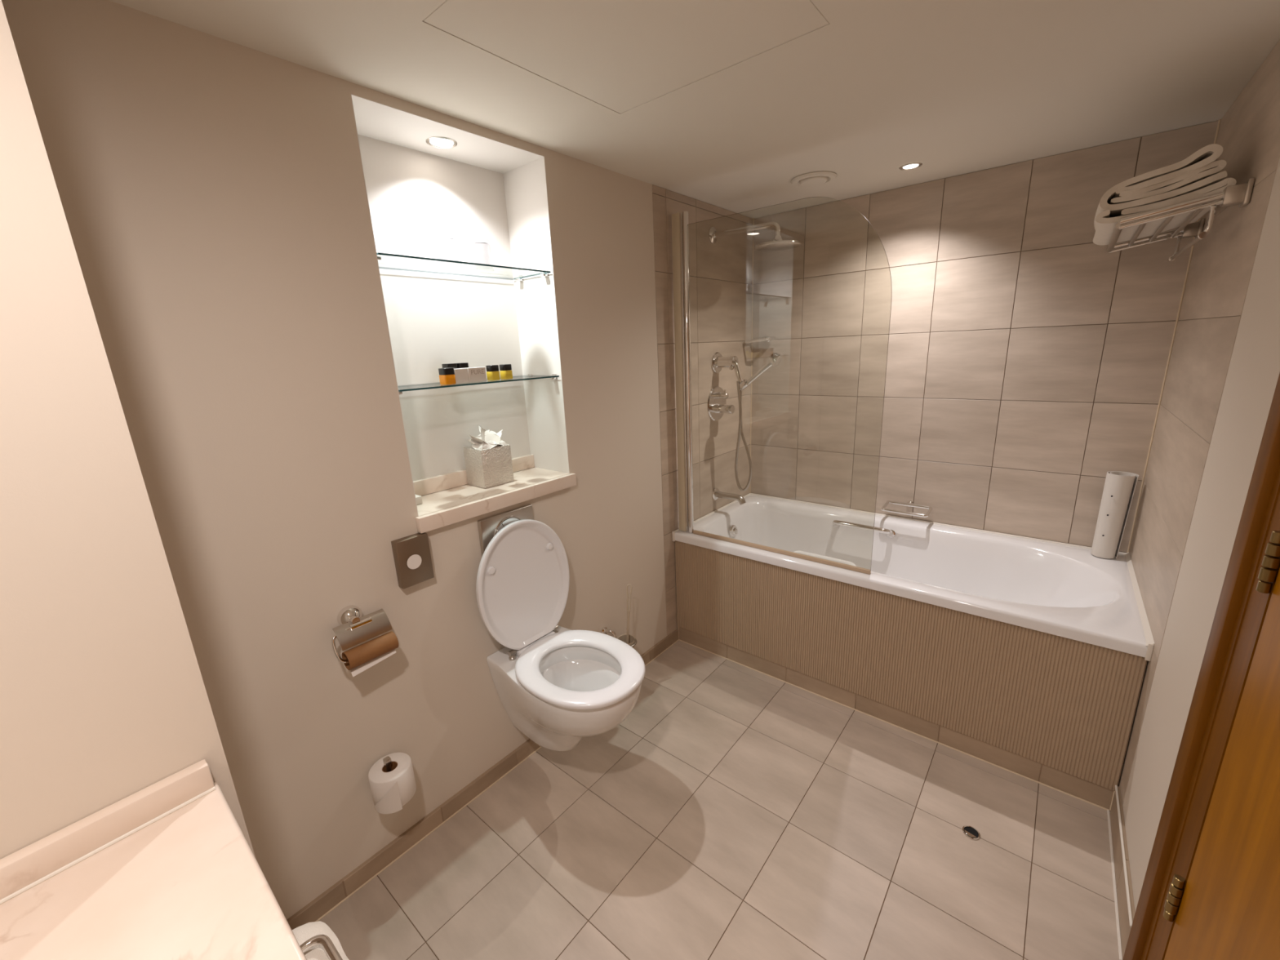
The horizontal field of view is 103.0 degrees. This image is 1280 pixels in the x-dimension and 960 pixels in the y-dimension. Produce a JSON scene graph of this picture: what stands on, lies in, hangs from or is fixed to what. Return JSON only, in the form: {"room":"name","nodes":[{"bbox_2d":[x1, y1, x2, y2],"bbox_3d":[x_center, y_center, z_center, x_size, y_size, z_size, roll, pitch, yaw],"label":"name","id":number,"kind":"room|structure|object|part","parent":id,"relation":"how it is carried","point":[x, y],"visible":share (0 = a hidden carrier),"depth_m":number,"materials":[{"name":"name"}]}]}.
{"room":"hotel bathroom","nodes":[
{"label":"hotel bathroom","id":0,"kind":"room"},
{"bbox_2d":[0,0,255,859],"bbox_3d":[-1.427,0.409,0.509,0.787,2.254,1.411,9,19,39],"label":"wall","id":1,"kind":"structure","parent":0,"point":[104,698],"depth_m":0.66,"materials":[{"name":"beige paint"}]},
{"bbox_2d":[0,759,306,959],"bbox_3d":[-0.869,0.654,0.158,0.572,0.085,1.291,9,19,39],"label":"countertop","id":2,"kind":"structure","parent":1,"relation":"attached to","point":[167,870],"depth_m":0.64,"materials":[{"name":"beige stone"}]},
{"bbox_2d":[299,934,342,959],"bbox_3d":[-0.506,0.668,0.667,0.498,0.227,0.209,9,19,39],"label":"rail","id":3,"kind":"object","parent":2,"relation":"attached to","point":[324,940],"visible":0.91,"depth_m":0.80,"materials":[{"name":"silver metal"}]},
{"bbox_2d":[292,920,349,959],"bbox_3d":[-0.459,0.821,0.748,0.360,0.128,0.119,9,19,39],"label":"rolled towel","id":4,"kind":"object","parent":3,"relation":"hanging from","point":[303,933],"visible":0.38,"depth_m":0.83,"materials":[{"name":"white fabric"}]},
{"bbox_2d":[1,0,752,919],"bbox_3d":[-0.252,-0.084,2.212,0.342,2.254,2.859,9,19,39],"label":"wall","id":5,"kind":"structure","parent":0,"point":[229,207],"depth_m":1.34,"materials":[{"name":"beige paint"}]},
{"bbox_2d":[331,604,397,662],"bbox_3d":[-0.750,0.398,1.362,0.077,0.116,0.151,9,19,39],"label":"toilet roll holder","id":6,"kind":"object","parent":5,"relation":"attached to","point":[354,628],"visible":0.99,"depth_m":1.35,"materials":[{"name":"silver metal"}]},
{"bbox_2d":[342,631,398,676],"bbox_3d":[-0.718,0.463,1.361,0.049,0.068,0.125,9,19,39],"label":"toilet roll","id":7,"kind":"object","parent":6,"relation":"on","point":[366,655],"visible":0.98,"depth_m":1.34,"materials":[{"name":"brown cardboard"}]},
{"bbox_2d":[382,755,391,772],"bbox_3d":[-0.737,0.871,1.490,0.060,0.161,0.036,9,19,39],"label":"pin","id":8,"kind":"object","parent":5,"relation":"attached to","point":[387,761],"visible":0.31,"depth_m":1.46,"materials":[{"name":"silver metal"}]},
{"bbox_2d":[368,752,416,813],"bbox_3d":[-0.712,0.870,1.467,0.114,0.106,0.115,9,19,39],"label":"toilet roll","id":9,"kind":"object","parent":8,"relation":"on","point":[391,790],"visible":1,"depth_m":1.43,"materials":[{"name":"white paper"}]},
{"bbox_2d":[391,532,434,589],"bbox_3d":[-0.658,0.232,1.479,0.031,0.141,0.095,9,19,39],"label":"dispenser","id":10,"kind":"object","parent":5,"relation":"attached to","point":[411,553],"visible":0.93,"depth_m":1.46,"materials":[{"name":"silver metal"}]},
{"bbox_2d":[426,136,457,148],"bbox_3d":[-0.592,-1.006,1.520,0.088,0.004,0.088,9,19,39],"label":"recessed light","id":11,"kind":"object","parent":5,"relation":"in","point":[440,142],"visible":1,"depth_m":1.51,"materials":[{"name":"white glass"}]},
{"bbox_2d":[376,252,551,281],"bbox_3d":[-0.575,-0.663,1.603,0.212,0.020,0.598,9,19,39],"label":"glass shelf","id":12,"kind":"object","parent":5,"relation":"attached to","point":[545,273],"visible":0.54,"depth_m":1.62,"materials":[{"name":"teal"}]},
{"bbox_2d":[436,233,462,267],"bbox_3d":[-0.596,-0.712,1.588,0.072,0.094,0.072,9,19,39],"label":"tumbler","id":13,"kind":"object","parent":12,"relation":"on","point":[444,236],"visible":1,"depth_m":1.58,"materials":[{"name":"clear glass"}]},
{"bbox_2d":[470,238,494,271],"bbox_3d":[-0.519,-0.736,1.669,0.072,0.094,0.072,9,19,39],"label":"tumbler","id":14,"kind":"object","parent":12,"relation":"on","point":[473,239],"visible":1,"depth_m":1.66,"materials":[{"name":"clear glass"}]},
{"bbox_2d":[397,373,559,394],"bbox_3d":[-0.560,-0.323,1.691,0.212,0.020,0.598,9,19,39],"label":"glass shelf","id":15,"kind":"object","parent":5,"relation":"attached to","point":[432,385],"visible":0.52,"depth_m":1.61,"materials":[{"name":"teal"}]},
{"bbox_2d":[438,368,455,384],"bbox_3d":[-0.592,-0.318,1.562,0.037,0.049,0.037,9,19,39],"label":"toiletry bottle","id":16,"kind":"object","parent":15,"relation":"on","point":[446,376],"visible":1,"depth_m":1.55,"materials":[{"name":"orange plastic"}]},
{"bbox_2d":[441,363,457,368],"bbox_3d":[-0.628,-0.355,1.686,0.038,0.060,0.038,9,19,39],"label":"toiletry bottle","id":17,"kind":"object","parent":15,"relation":"on","point":[448,365],"visible":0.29,"depth_m":1.67,"materials":[{"name":"black plastic"}]},
{"bbox_2d":[453,368,468,383],"bbox_3d":[-0.570,-0.326,1.597,0.041,0.045,0.044,9,19,39],"label":"carton","id":18,"kind":"object","parent":15,"relation":"on","point":[460,374],"visible":0.74,"depth_m":1.58,"materials":[{"name":"beige cardboard"}]},
{"bbox_2d":[456,362,468,368],"bbox_3d":[-0.601,-0.365,1.721,0.038,0.060,0.038,9,19,39],"label":"toiletry bottle","id":19,"kind":"object","parent":15,"relation":"on","point":[464,365],"visible":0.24,"depth_m":1.70,"materials":[{"name":"black plastic"}]},
{"bbox_2d":[466,366,486,382],"bbox_3d":[-0.534,-0.339,1.638,0.042,0.045,0.064,9,19,39],"label":"carton","id":20,"kind":"object","parent":15,"relation":"on","point":[474,374],"visible":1,"depth_m":1.62,"materials":[{"name":"beige cardboard"}]},
{"bbox_2d":[485,364,500,380],"bbox_3d":[-0.488,-0.356,1.690,0.033,0.049,0.033,9,19,39],"label":"toiletry bottle","id":21,"kind":"object","parent":15,"relation":"on","point":[492,371],"visible":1,"depth_m":1.68,"materials":[{"name":"yellow plastic"}]},
{"bbox_2d":[499,364,512,379],"bbox_3d":[-0.455,-0.367,1.728,0.033,0.049,0.033,9,19,39],"label":"toiletry bottle","id":22,"kind":"object","parent":15,"relation":"on","point":[505,370],"visible":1,"depth_m":1.72,"materials":[{"name":"yellow plastic"}]},
{"bbox_2d":[287,628,678,929],"bbox_3d":[-0.387,1.010,1.990,0.011,0.061,1.839,9,19,39],"label":"baseboard","id":23,"kind":"structure","parent":5,"relation":"attached to","point":[326,901],"depth_m":1.61,"materials":[{"name":"beige tile"}]},
{"bbox_2d":[413,453,576,533],"bbox_3d":[-0.535,0.024,1.773,0.248,0.099,0.620,9,19,39],"label":"marble ledge","id":24,"kind":"object","parent":5,"relation":"attached to","point":[447,499],"visible":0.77,"depth_m":1.72,"materials":[{"name":"beige stone"}]},
{"bbox_2d":[415,494,422,504],"bbox_3d":[-0.724,0.066,1.607,0.048,0.025,0.055,9,19,39],"label":"soap","id":25,"kind":"object","parent":24,"relation":"on","point":[419,499],"visible":0.24,"depth_m":1.60,"materials":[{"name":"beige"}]},
{"bbox_2d":[463,424,514,488],"bbox_3d":[-0.538,-0.094,1.815,0.115,0.214,0.136,9,19,39],"label":"tissue box","id":26,"kind":"object","parent":24,"relation":"on","point":[488,461],"visible":1,"depth_m":1.78,"materials":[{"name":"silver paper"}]},
{"bbox_2d":[315,639,679,921],"bbox_3d":[-0.378,1.038,1.996,0.006,0.005,1.827,9,19,39],"label":"trim","id":27,"kind":"structure","parent":5,"relation":"attached to","point":[520,762],"depth_m":1.65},
{"bbox_2d":[477,503,533,556],"bbox_3d":[-0.448,0.185,1.736,0.022,0.159,0.214,9,19,39],"label":"flush plate","id":28,"kind":"object","parent":5,"relation":"attached to","point":[488,527],"visible":0.35,"depth_m":1.69,"materials":[{"name":"silver metal"}]},
{"bbox_2d":[475,519,645,751],"bbox_3d":[-0.230,0.590,1.678,0.532,0.877,0.376,9,19,39],"label":"toilet","id":29,"kind":"object","parent":5,"relation":"attached to","point":[558,686],"visible":1,"depth_m":1.72,"materials":[{"name":"white ceramic"}]},
{"bbox_3d":[-0.393,0.349,1.747,0.065,0.432,0.376,9,19,39],"label":"lid","id":30,"kind":"part","parent":29,"relation":"part of","materials":[{"name":"white plastic"}]},
{"bbox_3d":[-0.195,0.601,1.651,0.443,0.024,0.364,9,19,39],"label":"seat","id":31,"kind":"part","parent":29,"relation":"part of","materials":[{"name":"white plastic"}]},
{"bbox_2d":[600,626,636,648],"bbox_3d":[-0.081,0.721,2.219,0.143,0.179,0.094,5,16,27],"label":"brush holder","id":32,"kind":"object","parent":5,"relation":"attached to","point":[632,640],"visible":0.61,"depth_m":2.20,"materials":[{"name":"silver metal"}]},
{"bbox_2d":[617,634,635,648],"bbox_3d":[-0.058,0.748,2.214,0.077,0.128,0.077,9,19,39],"label":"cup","id":33,"kind":"object","parent":32,"relation":"on","point":[623,637],"depth_m":2.23,"materials":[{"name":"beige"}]},
{"bbox_2d":[626,583,631,644],"bbox_3d":[-0.057,0.623,2.188,0.048,0.366,0.069,9,19,39],"label":"toilet brush","id":34,"kind":"object","parent":32,"relation":"in","point":[628,610],"visible":0.57,"depth_m":2.18,"materials":[{"name":"silver metal"}]},
{"bbox_2d":[706,386,734,421],"bbox_3d":[0.440,-0.396,2.649,0.096,0.182,0.182,9,19,39],"label":"shower valve","id":35,"kind":"object","parent":5,"relation":"attached to","point":[717,406],"visible":1,"depth_m":2.64,"materials":[{"name":"silver metal"}]},
{"bbox_3d":[0.428,-0.444,2.644,0.058,0.047,0.034,9,19,39],"label":"lever","id":36,"kind":"part","parent":35,"relation":"part of","materials":[{"name":"silver metal"}]},
{"bbox_3d":[0.443,-0.370,2.653,0.089,0.052,0.052,9,19,39],"label":"temperature knob","id":37,"kind":"part","parent":35,"relation":"part of","materials":[{"name":"silver metal"}]},
{"bbox_2d":[711,488,746,504],"bbox_3d":[0.483,0.088,2.731,0.185,0.069,0.068,9,19,39],"label":"spout","id":38,"kind":"object","parent":5,"relation":"attached to","point":[716,493],"visible":1,"depth_m":2.73,"materials":[{"name":"silver metal"}]},
{"bbox_2d":[711,351,749,391],"bbox_3d":[0.472,-0.552,2.578,0.196,0.192,0.106,9,19,39],"label":"bracket","id":39,"kind":"object","parent":5,"relation":"attached to","point":[718,362],"visible":0.99,"depth_m":2.56,"materials":[{"name":"silver metal"}]},
{"bbox_3d":[0.483,-0.545,2.550,0.070,0.121,0.051,9,19,39],"label":"bracket arm","id":40,"kind":"part","parent":39,"relation":"part of","materials":[{"name":"silver metal"}]},
{"bbox_2d":[734,352,782,491],"bbox_3d":[0.585,-0.271,2.552,0.238,0.707,0.063,9,19,39],"label":"shower","id":41,"kind":"object","parent":39,"relation":"on","point":[775,358],"visible":0.99,"depth_m":2.56,"materials":[{"name":"silver metal"}]},
{"bbox_3d":[0.570,-0.513,2.485,0.181,0.153,0.034,8,18,35],"label":"handle","id":42,"kind":"part","parent":41,"relation":"part of","materials":[{"name":"silver metal"}]},
{"bbox_2d":[708,222,800,251],"bbox_3d":[0.520,-1.120,2.327,0.436,0.138,0.200,9,19,39],"label":"shower","id":43,"kind":"object","parent":5,"relation":"attached to","point":[778,243],"visible":1,"depth_m":2.29,"materials":[{"name":"silver metal"}]},
{"bbox_3d":[0.486,-1.124,2.354,0.345,0.089,0.023,9,19,39],"label":"arm","id":44,"kind":"part","parent":43,"relation":"part of","materials":[{"name":"silver metal"}]},
{"bbox_2d":[679,639,1109,810],"bbox_3d":[0.850,0.946,2.147,1.678,0.005,0.006,9,19,39],"label":"trim","id":45,"kind":"structure","parent":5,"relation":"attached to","point":[937,742],"depth_m":1.96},
{"bbox_2d":[109,0,1279,218],"bbox_3d":[0.061,-0.916,0.755,2.450,0.100,4.250,9,19,39],"label":"ceiling","id":46,"kind":"structure","parent":0,"point":[722,104],"depth_m":1.26,"materials":[{"name":"beige paint"}]},
{"bbox_3d":[-0.016,-0.951,1.039,0.591,0.030,0.588,9,19,39],"label":"access panel","id":47,"kind":"part","parent":46,"relation":"part of","materials":[{"name":"beige paint"}]},
{"bbox_2d":[791,171,836,186],"bbox_3d":[0.715,-1.231,2.096,0.180,0.018,0.180,9,19,39],"label":"ceiling vent","id":48,"kind":"object","parent":46,"relation":"in","point":[814,179],"visible":1,"depth_m":2.06,"materials":[{"name":"beige paint"}]},
{"bbox_2d":[899,162,922,170],"bbox_3d":[1.060,-1.227,1.994,0.080,0.004,0.080,9,19,39],"label":"recessed light","id":49,"kind":"object","parent":46,"relation":"in","point":[912,166],"visible":1,"depth_m":1.99,"materials":[{"name":"white glass"}]},
{"bbox_2d":[318,640,1119,959],"bbox_3d":[0.156,1.254,1.318,2.450,0.120,4.250,9,19,39],"label":"floor","id":50,"kind":"structure","parent":0,"point":[736,811],"depth_m":1.54,"materials":[{"name":"brown tile"}]},
{"bbox_2d":[671,493,1154,791],"bbox_3d":[1.078,0.527,2.345,1.699,0.536,0.810,9,19,39],"label":"bathtub","id":51,"kind":"object","parent":50,"relation":"on","point":[1037,650],"visible":0.94,"depth_m":2.00,"materials":[{"name":"white ceramic"}]},
{"bbox_2d":[671,196,892,574],"bbox_3d":[0.518,-0.386,2.081,0.900,1.432,0.027,9,19,39],"label":"screen","id":52,"kind":"object","parent":51,"relation":"on","point":[680,222],"visible":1,"depth_m":2.29,"materials":[{"name":"clear"}]},
{"bbox_3d":[0.782,0.361,2.188,0.306,0.057,0.074,9,19,39],"label":"grip handle","id":53,"kind":"part","parent":51,"relation":"part of","materials":[{"name":"silver metal"}]},
{"bbox_3d":[1.122,0.244,2.582,0.306,0.057,0.074,9,19,39],"label":"grip handle","id":54,"kind":"part","parent":51,"relation":"part of","materials":[{"name":"silver metal"}]},
{"bbox_2d":[1090,471,1138,558],"bbox_3d":[1.861,0.139,2.001,0.090,0.338,0.084,-2,15,3],"label":"bath mat","id":55,"kind":"object","parent":51,"relation":"on","point":[1119,488],"visible":1,"depth_m":1.98,"materials":[{"name":"beige rubber"}]},
{"bbox_2d":[962,825,980,839],"bbox_3d":[1.021,1.086,1.570,0.047,0.005,0.047,9,19,39],"label":"door stop","id":56,"kind":"object","parent":50,"relation":"on","point":[970,832],"visible":1,"depth_m":1.57,"materials":[{"name":"silver metal"}]},
{"bbox_2d":[750,120,1217,552],"bbox_3d":[1.398,-0.239,2.534,2.440,2.254,0.214,9,19,39],"label":"wall","id":57,"kind":"structure","parent":0,"point":[1028,357],"depth_m":2.24,"materials":[{"name":"beige tile"}]},
{"bbox_2d":[749,217,754,493],"bbox_3d":[0.639,-0.659,2.915,0.005,1.530,0.006,9,19,39],"label":"trim","id":58,"kind":"structure","parent":57,"relation":"attached to","point":[753,218],"depth_m":2.88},
{"bbox_2d":[744,336,775,343],"bbox_3d":[0.660,-0.768,2.791,0.151,0.037,0.113,9,19,39],"label":"rack","id":59,"kind":"object","parent":57,"relation":"attached to","point":[766,339],"visible":1,"depth_m":2.75,"materials":[{"name":"silver metal"}]},
{"bbox_2d":[880,500,933,517],"bbox_3d":[1.305,0.135,2.489,0.209,0.033,0.135,9,19,39],"label":"rack","id":60,"kind":"object","parent":57,"relation":"attached to","point":[909,504],"visible":1,"depth_m":2.48,"materials":[{"name":"silver metal"}]},
{"bbox_2d":[1126,119,1221,552],"bbox_3d":[1.936,-0.443,1.863,0.006,1.530,0.007,9,19,39],"label":"trim","id":61,"kind":"structure","parent":57,"relation":"attached to","point":[1219,121],"depth_m":1.88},
{"bbox_2d":[1117,40,1279,911],"bbox_3d":[0.796,0.328,0.445,0.162,2.255,4.180,9,19,38],"label":"wall","id":62,"kind":"structure","parent":0,"point":[1222,263],"depth_m":1.27,"materials":[{"name":"paint"}]},
{"bbox_2d":[678,626,1113,808],"bbox_3d":[0.855,0.909,2.142,1.686,0.076,0.011,9,19,39],"label":"baseboard","id":63,"kind":"structure","parent":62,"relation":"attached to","point":[1092,793],"depth_m":1.95,"materials":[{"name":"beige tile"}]},
{"bbox_2d":[1109,791,1115,810],"bbox_3d":[1.496,1.014,1.611,0.006,0.076,0.006,9,19,39],"label":"trim","id":64,"kind":"structure","parent":62,"relation":"attached to","point":[1113,791],"depth_m":1.61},
{"bbox_2d":[1106,809,1122,959],"bbox_3d":[1.331,1.111,1.430,0.007,0.006,0.516,9,19,38],"label":"trim","id":65,"kind":"structure","parent":62,"relation":"attached to","point":[1108,811],"depth_m":1.39,"materials":[{"name":"beige"}]},
{"bbox_2d":[1109,786,1135,959],"bbox_3d":[1.329,1.061,1.406,0.011,0.111,0.506,9,19,38],"label":"baseboard","id":66,"kind":"structure","parent":62,"relation":"attached to","point":[1124,923],"depth_m":1.37,"materials":[{"name":"white wood"}]},
{"bbox_2d":[1115,785,1133,927],"bbox_3d":[1.323,1.005,1.395,0.006,0.006,0.500,9,19,38],"label":"trim","id":67,"kind":"structure","parent":62,"relation":"attached to","point":[1116,786],"depth_m":1.36,"materials":[{"name":"beige"}]},
{"bbox_2d":[1106,177,1255,262],"bbox_3d":[1.588,-0.750,1.545,0.238,0.123,0.646,9,19,39],"label":"towel rack","id":68,"kind":"object","parent":62,"relation":"attached to","point":[1240,195],"visible":1,"depth_m":1.36,"materials":[{"name":"silver metal"}]},
{"bbox_3d":[1.762,-0.834,1.769,0.190,0.059,0.017,9,19,39],"label":"arm","id":69,"kind":"part","parent":68,"relation":"part of","materials":[{"name":"silver metal"}]},
{"bbox_2d":[1093,177,1236,244],"bbox_3d":[1.539,-0.789,1.528,0.264,0.073,0.500,9,19,39],"label":"folded towel","id":70,"kind":"object","parent":68,"relation":"on","point":[1105,225],"visible":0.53,"depth_m":1.44,"materials":[{"name":"white fabric"}]},
{"bbox_2d":[1109,160,1226,204],"bbox_3d":[1.531,-0.833,1.509,0.215,0.068,0.470,9,19,39],"label":"folded towel","id":71,"kind":"object","parent":68,"relation":"on","point":[1215,167],"visible":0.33,"depth_m":1.33,"materials":[{"name":"white fabric"}]},
{"bbox_2d":[1093,143,1227,229],"bbox_3d":[1.524,-0.847,1.519,0.243,0.126,0.488,9,19,39],"label":"folded towel","id":72,"kind":"object","parent":71,"relation":"on","point":[1210,153],"visible":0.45,"depth_m":1.34,"materials":[{"name":"white fabric"}]},
{"bbox_3d":[1.389,-0.704,1.331,0.197,0.059,0.017,9,19,39],"label":"arm","id":73,"kind":"part","parent":68,"relation":"part of","materials":[{"name":"silver metal"}]},
{"bbox_3d":[1.843,-0.835,1.699,0.044,0.056,0.056,9,19,39],"label":"wall plate","id":74,"kind":"part","parent":68,"relation":"part of","materials":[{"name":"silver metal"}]},
{"bbox_3d":[1.473,-0.705,1.258,0.044,0.056,0.056,9,19,39],"label":"wall plate","id":75,"kind":"part","parent":68,"relation":"part of","materials":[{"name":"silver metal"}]},
{"bbox_2d":[1122,373,1279,959],"bbox_3d":[0.855,0.285,0.531,0.166,2.090,1.024,9,19,38],"label":"door","id":76,"kind":"structure","parent":62,"relation":"in","point":[1211,889],"depth_m":0.87,"materials":[{"name":"brown wood"}]}
]}

